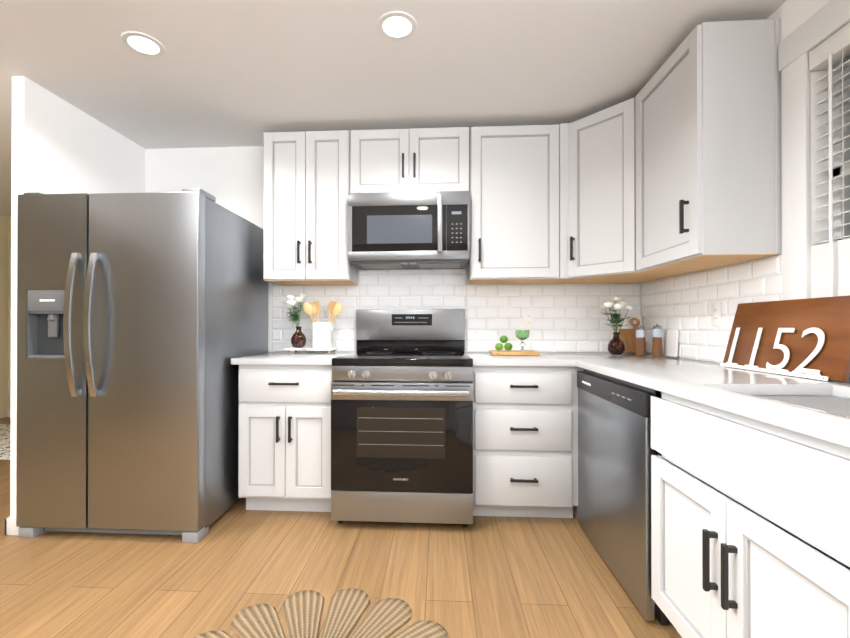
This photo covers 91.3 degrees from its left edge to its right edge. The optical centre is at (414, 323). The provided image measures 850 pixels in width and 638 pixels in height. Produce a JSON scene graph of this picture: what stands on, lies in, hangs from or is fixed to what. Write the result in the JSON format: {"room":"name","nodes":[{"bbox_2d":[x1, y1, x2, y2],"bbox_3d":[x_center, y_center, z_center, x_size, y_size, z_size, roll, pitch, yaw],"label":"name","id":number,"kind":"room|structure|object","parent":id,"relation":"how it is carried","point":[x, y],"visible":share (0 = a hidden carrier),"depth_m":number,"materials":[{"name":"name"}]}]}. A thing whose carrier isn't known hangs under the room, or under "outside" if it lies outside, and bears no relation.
{"room":"kitchen","nodes":[
{"label":"kitchen","id":0,"kind":"room"},
{"bbox_2d":[0,214,7,417],"bbox_3d":[-5.131,-0.104,1.379,0.100,2.400,7.400,0,0,3],"label":"wall","id":1,"kind":"structure","parent":0,"point":[3,313],"depth_m":4.92,"materials":[{"name":"beige paint"}]},
{"bbox_2d":[8,216,10,408],"bbox_3d":[-3.384,-0.090,4.935,2.980,2.400,0.100,0,0,3],"label":"wall","id":2,"kind":"structure","parent":0,"point":[9,226],"depth_m":4.97,"materials":[{"name":"beige paint"}]},
{"bbox_2d":[9,238,10,416],"bbox_3d":[-4.327,0.045,4.916,1.000,2.130,0.045,0,0,3],"label":"door frame","id":3,"kind":"structure","parent":2,"relation":"attached to","point":[9,327],"depth_m":4.93,"materials":[{"name":"white"}]},
{"bbox_2d":[10,76,144,516],"bbox_3d":[-2.059,-0.099,2.625,0.070,2.400,0.900,0,0,3],"label":"wall","id":4,"kind":"structure","parent":0,"point":[60,145],"depth_m":2.34,"materials":[{"name":"white paint"}]},
{"bbox_2d":[5,516,18,534],"bbox_3d":[-2.040,1.059,3.461,0.048,0.090,2.610,0,0,3],"label":"baseboard","id":5,"kind":"structure","parent":4,"relation":"attached to","point":[11,528],"depth_m":2.16,"materials":[{"name":"white wood"}]},
{"bbox_2d":[145,146,353,351],"bbox_3d":[-0.164,-0.097,3.017,3.810,2.400,0.100,0,0,3],"label":"wall","id":6,"kind":"structure","parent":0,"point":[231,179],"depth_m":3.04,"materials":[{"name":"white paint"}]},
{"bbox_2d":[263,130,357,284],"bbox_3d":[-0.699,-0.764,2.819,0.565,0.968,0.356,0,0,3],"label":"upper cabinet","id":7,"kind":"object","parent":6,"relation":"attached to","point":[305,202],"depth_m":2.68,"materials":[{"name":"grey wood"}]},
{"bbox_2d":[350,127,468,192],"bbox_3d":[-0.030,-1.034,2.781,0.765,0.428,0.356,0,0,3],"label":"upper cabinet","id":8,"kind":"object","parent":6,"relation":"attached to","point":[413,160],"visible":0.75,"depth_m":2.64,"materials":[{"name":"grey wood"}]},
{"bbox_2d":[348,191,469,269],"bbox_3d":[-0.032,-0.600,2.736,0.755,0.433,0.425,0,0,3],"label":"over-the-range microwave","id":9,"kind":"object","parent":8,"relation":"attached to","point":[405,230],"visible":1,"depth_m":2.57,"materials":[{"name":"grey metal"}]},
{"bbox_2d":[272,267,635,351],"bbox_3d":[0.262,-0.116,2.932,2.609,0.624,0.020,0,0,3],"label":"tile backsplash","id":10,"kind":"structure","parent":6,"relation":"attached to","point":[420,288],"depth_m":2.92,"materials":[{"name":"white tile"}]},
{"bbox_2d":[272,265,640,351],"bbox_3d":[0.262,-0.118,2.941,2.610,0.630,0.002,0,0,3],"label":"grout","id":11,"kind":"structure","parent":6,"relation":"attached to","point":[465,275],"depth_m":2.94,"materials":[{"name":"white"}]},
{"bbox_2d":[467,123,568,283],"bbox_3d":[0.659,-0.764,2.741,0.606,0.968,0.356,0,0,3],"label":"upper cabinet","id":12,"kind":"object","parent":6,"relation":"attached to","point":[518,182],"visible":1,"depth_m":2.61,"materials":[{"name":"grey wood"}]},
{"bbox_2d":[524,311,533,327],"bbox_3d":[0.796,-0.033,2.899,0.070,0.116,0.007,0,0,3],"label":"electrical outlet","id":13,"kind":"object","parent":6,"relation":"attached to","point":[528,319],"visible":1,"depth_m":2.90,"materials":[{"name":"white plastic"}]},
{"bbox_2d":[558,98,690,282],"bbox_3d":[1.247,-0.766,2.579,0.597,0.965,0.611,0,0,3],"label":"upper cabinet","id":14,"kind":"object","parent":6,"relation":"attached to","point":[601,197],"depth_m":2.43,"materials":[{"name":"grey wood"}]},
{"bbox_2d":[0,417,681,637],"bbox_3d":[-1.779,1.120,1.131,6.820,0.050,7.500,0,0,3],"label":"floor","id":15,"kind":"structure","parent":0,"point":[506,577],"depth_m":1.80,"materials":[{"name":"brown wood"}]},
{"bbox_2d":[0,424,9,459],"bbox_3d":[-3.931,1.100,3.960,1.600,0.012,1.100,0,0,3],"label":"rug","id":16,"kind":"object","parent":15,"relation":"on","point":[4,441],"visible":0.02,"depth_m":3.85,"materials":[{"name":"beige fabric"}]},
{"bbox_2d":[16,188,267,542],"bbox_3d":[-1.542,0.207,2.505,0.960,1.787,0.937,0,0,3],"label":"fridge","id":17,"kind":"object","parent":15,"relation":"on","point":[142,319],"visible":1,"depth_m":2.11,"materials":[{"name":"silver metal"}]},
{"bbox_2d":[238,365,333,511],"bbox_3d":[-0.720,0.667,2.656,0.560,0.869,0.670,0,0,3],"label":"base cabinet","id":18,"kind":"object","parent":15,"relation":"on","point":[284,453],"visible":0.9,"depth_m":2.36,"materials":[{"name":"grey wood"}]},
{"bbox_2d":[231,351,350,364],"bbox_3d":[-0.733,0.214,2.669,0.594,0.035,0.653,0,0,3],"label":"countertop","id":19,"kind":"structure","parent":18,"relation":"on","point":[299,358],"depth_m":2.36,"materials":[{"name":"white stone"}]},
{"bbox_2d":[285,347,337,353],"bbox_3d":[-0.697,0.178,2.808,0.320,0.036,0.165,0,0,3],"label":"marble tray","id":20,"kind":"object","parent":19,"relation":"on","point":[313,349],"visible":1,"depth_m":2.73,"materials":[{"name":"white stone"}]},
{"bbox_2d":[284,293,305,347],"bbox_3d":[-0.810,-0.026,2.795,0.147,0.371,0.200,0,0,3],"label":"vase","id":21,"kind":"object","parent":20,"relation":"on","point":[298,338],"visible":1,"depth_m":2.78,"materials":[{"name":"brown glass"}]},
{"bbox_2d":[303,301,342,347],"bbox_3d":[-0.612,0.000,2.807,0.271,0.318,0.136,0,0,3],"label":"utensil crock","id":22,"kind":"object","parent":20,"relation":"on","point":[322,334],"visible":1,"depth_m":2.77,"materials":[{"name":"white ceramic"}]},
{"bbox_2d":[194,588,447,637],"bbox_3d":[-0.314,1.089,1.209,1.005,0.012,1.009,0,0,-10],"label":"jute rug","id":23,"kind":"object","parent":15,"relation":"on","point":[346,609],"visible":1,"depth_m":1.52,"materials":[{"name":"beige wicker"}]},
{"bbox_2d":[331,309,472,526],"bbox_3d":[-0.054,0.498,2.537,0.760,1.205,0.814,0,0,3],"label":"range","id":24,"kind":"object","parent":15,"relation":"on","point":[401,417],"visible":1,"depth_m":2.21,"materials":[{"name":"silver metal"}]},
{"bbox_2d":[472,366,580,517],"bbox_3d":[0.632,0.666,2.578,0.590,0.869,0.670,0,0,3],"label":"base cabinet","id":25,"kind":"object","parent":15,"relation":"on","point":[525,441],"visible":1,"depth_m":2.28,"materials":[{"name":"grey wood"}]},
{"bbox_2d":[466,352,569,365],"bbox_3d":[0.604,0.214,2.593,0.540,0.035,0.653,0,0,3],"label":"countertop","id":26,"kind":"structure","parent":25,"relation":"on","point":[479,358],"depth_m":2.28,"materials":[{"name":"white stone"}]},
{"bbox_2d":[489,350,539,355],"bbox_3d":[0.632,0.184,2.659,0.290,0.022,0.180,0,0,3],"label":"cutting board","id":27,"kind":"object","parent":26,"relation":"on","point":[513,352],"visible":0.96,"depth_m":2.57,"materials":[{"name":"brown wood"}]},
{"bbox_2d":[495,335,512,350],"bbox_3d":[0.569,0.122,2.661,0.113,0.097,0.069,0,0,3],"label":"limes","id":28,"kind":"object","parent":27,"relation":"on","point":[503,339],"visible":1,"depth_m":2.64,"materials":[{"name":"green food"}]},
{"bbox_2d":[515,330,529,350],"bbox_3d":[0.691,0.105,2.666,0.092,0.134,0.092,0,0,3],"label":"goblet","id":29,"kind":"object","parent":27,"relation":"on","point":[522,335],"visible":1,"depth_m":2.64,"materials":[{"name":"green glass"}]},
{"bbox_2d":[573,368,583,518],"bbox_3d":[1.237,0.666,2.572,0.614,0.869,0.614,0,0,3],"label":"cabinet filler","id":30,"kind":"object","parent":15,"relation":"on","point":[575,510],"depth_m":2.36,"materials":[{"name":"grey"}]},
{"bbox_2d":[577,369,666,625],"bbox_3d":[1.173,0.665,1.855,0.647,0.866,0.736,0,0,3],"label":"dishwasher","id":31,"kind":"object","parent":15,"relation":"on","point":[616,451],"visible":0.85,"depth_m":1.73,"materials":[{"name":"grey metal"}]},
{"bbox_2d":[651,390,849,637],"bbox_3d":[1.123,0.661,1.082,0.670,0.869,0.790,0,0,3],"label":"base cabinet","id":32,"kind":"object","parent":15,"relation":"on","point":[750,527],"visible":0.98,"depth_m":1.04,"materials":[{"name":"grey wood"}]},
{"bbox_2d":[566,352,849,446],"bbox_3d":[1.148,0.209,1.502,0.672,0.035,2.768,0,0,3],"label":"countertop","id":33,"kind":"structure","parent":32,"relation":"on","point":[728,389],"depth_m":1.32,"materials":[{"name":"white stone"}]},
{"bbox_2d":[600,296,632,354],"bbox_3d":[1.260,0.009,2.610,0.196,0.373,0.188,0,0,3],"label":"vase","id":34,"kind":"object","parent":33,"relation":"on","point":[616,345],"visible":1,"depth_m":2.60,"materials":[{"name":"brown glass"}]},
{"bbox_2d":[619,318,639,352],"bbox_3d":[1.445,0.075,2.782,0.145,0.237,0.079,0,0,3],"label":"wood board","id":35,"kind":"object","parent":33,"relation":"on","point":[627,337],"visible":0.65,"depth_m":2.77,"materials":[{"name":"brown wood"}]},
{"bbox_2d":[617,315,642,330],"bbox_3d":[1.465,0.065,2.823,0.165,0.259,0.064,0,0,3],"label":"cutting board","id":36,"kind":"object","parent":33,"relation":"on","point":[627,322],"visible":0.31,"depth_m":2.83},
{"bbox_2d":[635,325,645,355],"bbox_3d":[1.398,0.102,2.571,0.060,0.187,0.060,0,0,3],"label":"mill","id":37,"kind":"object","parent":33,"relation":"on","point":[640,341],"visible":1,"depth_m":2.55,"materials":[{"name":"brown wood"}]},
{"bbox_2d":[652,324,662,355],"bbox_3d":[1.467,0.098,2.514,0.060,0.194,0.060,0,0,3],"label":"mill","id":38,"kind":"object","parent":33,"relation":"on","point":[657,345],"visible":1,"depth_m":2.49,"materials":[{"name":"brown wood"}]},
{"bbox_2d":[664,329,678,356],"bbox_3d":[1.520,0.112,2.463,0.021,0.160,0.130,0,0,3],"label":"marble board","id":39,"kind":"object","parent":33,"relation":"on","point":[671,342],"visible":1,"depth_m":2.45,"materials":[{"name":"white stone"}]},
{"bbox_2d":[720,327,828,380],"bbox_3d":[1.403,0.102,1.636,0.047,0.177,0.525,0,0,3],"label":"sign","id":40,"kind":"object","parent":33,"relation":"on","point":[800,370],"visible":0.98,"depth_m":1.57,"materials":[{"name":"white metal"}]},
{"bbox_2d":[723,295,849,382],"bbox_3d":[1.436,0.048,1.619,0.088,0.285,0.565,0,0,3],"label":"sign board","id":41,"kind":"object","parent":33,"relation":"on","point":[829,317],"visible":0.69,"depth_m":1.54,"materials":[{"name":"brown wood"}]},
{"bbox_2d":[0,0,786,215],"bbox_3d":[-1.779,-1.330,1.141,6.820,0.050,7.500,0,0,3],"label":"ceiling","id":42,"kind":"structure","parent":0,"point":[230,73],"depth_m":2.06,"materials":[{"name":"white paint"}]},
{"bbox_2d":[121,31,165,56],"bbox_3d":[-1.263,-1.299,1.933,0.176,0.005,0.176,0,0,3],"label":"recessed light","id":43,"kind":"object","parent":42,"relation":"in","point":[147,45],"visible":1,"depth_m":1.93,"materials":[{"name":"white plastic"}]},
{"bbox_2d":[377,11,416,40],"bbox_3d":[-0.078,-1.300,1.814,0.176,0.005,0.176,0,0,3],"label":"recessed light","id":44,"kind":"object","parent":42,"relation":"in","point":[399,25],"visible":1,"depth_m":1.80,"materials":[{"name":"white plastic"}]},
{"bbox_2d":[648,0,830,362],"bbox_3d":[1.466,-0.109,0.083,0.120,2.400,5.570,0,0,3],"label":"wall","id":45,"kind":"structure","parent":0,"point":[792,15],"depth_m":1.56,"materials":[{"name":"white paint"}]},
{"bbox_2d":[635,18,780,271],"bbox_3d":[1.333,-0.767,1.987,0.356,0.968,0.562,0,0,3],"label":"upper cabinet","id":46,"kind":"object","parent":45,"relation":"attached to","point":[708,139],"depth_m":1.72,"materials":[{"name":"grey wood"}]},
{"bbox_2d":[711,302,720,325],"bbox_3d":[1.508,-0.048,2.079,0.007,0.116,0.070,0,0,3],"label":"electrical outlet","id":47,"kind":"object","parent":45,"relation":"attached to","point":[715,314],"visible":1,"depth_m":2.07,"materials":[{"name":"white plastic"}]},
{"bbox_2d":[636,255,849,379],"bbox_3d":[1.480,-0.045,1.650,0.029,0.471,2.400,0,0,3],"label":"tile backsplash","id":48,"kind":"structure","parent":45,"relation":"attached to","point":[707,335],"depth_m":2.18,"materials":[{"name":"white tile"}]},
{"bbox_2d":[641,238,849,362],"bbox_3d":[1.494,-0.123,1.649,0.002,0.630,2.400,0,0,3],"label":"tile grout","id":49,"kind":"structure","parent":45,"relation":"attached to","point":[820,270],"depth_m":1.51,"materials":[{"name":"white"}]},
{"bbox_2d":[778,0,849,299],"bbox_3d":[1.502,-0.572,1.110,0.124,1.135,1.140,0,0,3],"label":"window","id":50,"kind":"structure","parent":45,"relation":"in","point":[812,32],"depth_m":1.58,"materials":[{"name":"white"}]},
{"bbox_2d":[809,22,849,296],"bbox_3d":[1.481,-0.559,1.111,0.083,0.928,0.892,0,0,3],"label":"window blinds","id":51,"kind":"object","parent":50,"relation":"attached to","point":[830,52],"visible":0.92,"depth_m":1.46,"materials":[{"name":"white plastic"}]},
{"bbox_3d":[1.100,0.316,1.034,0.396,0.178,0.566,0,0,3],"label":"sink basin","id":52,"kind":"object","parent":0,"visible":0},
{"bbox_2d":[758,396,849,416],"bbox_3d":[1.107,0.230,1.158,0.380,0.012,0.307,0,0,3],"label":"sink","id":53,"kind":"object","parent":52,"relation":"on","point":[836,405],"visible":0.4,"depth_m":1.19,"materials":[{"name":"silver metal"}]}
]}

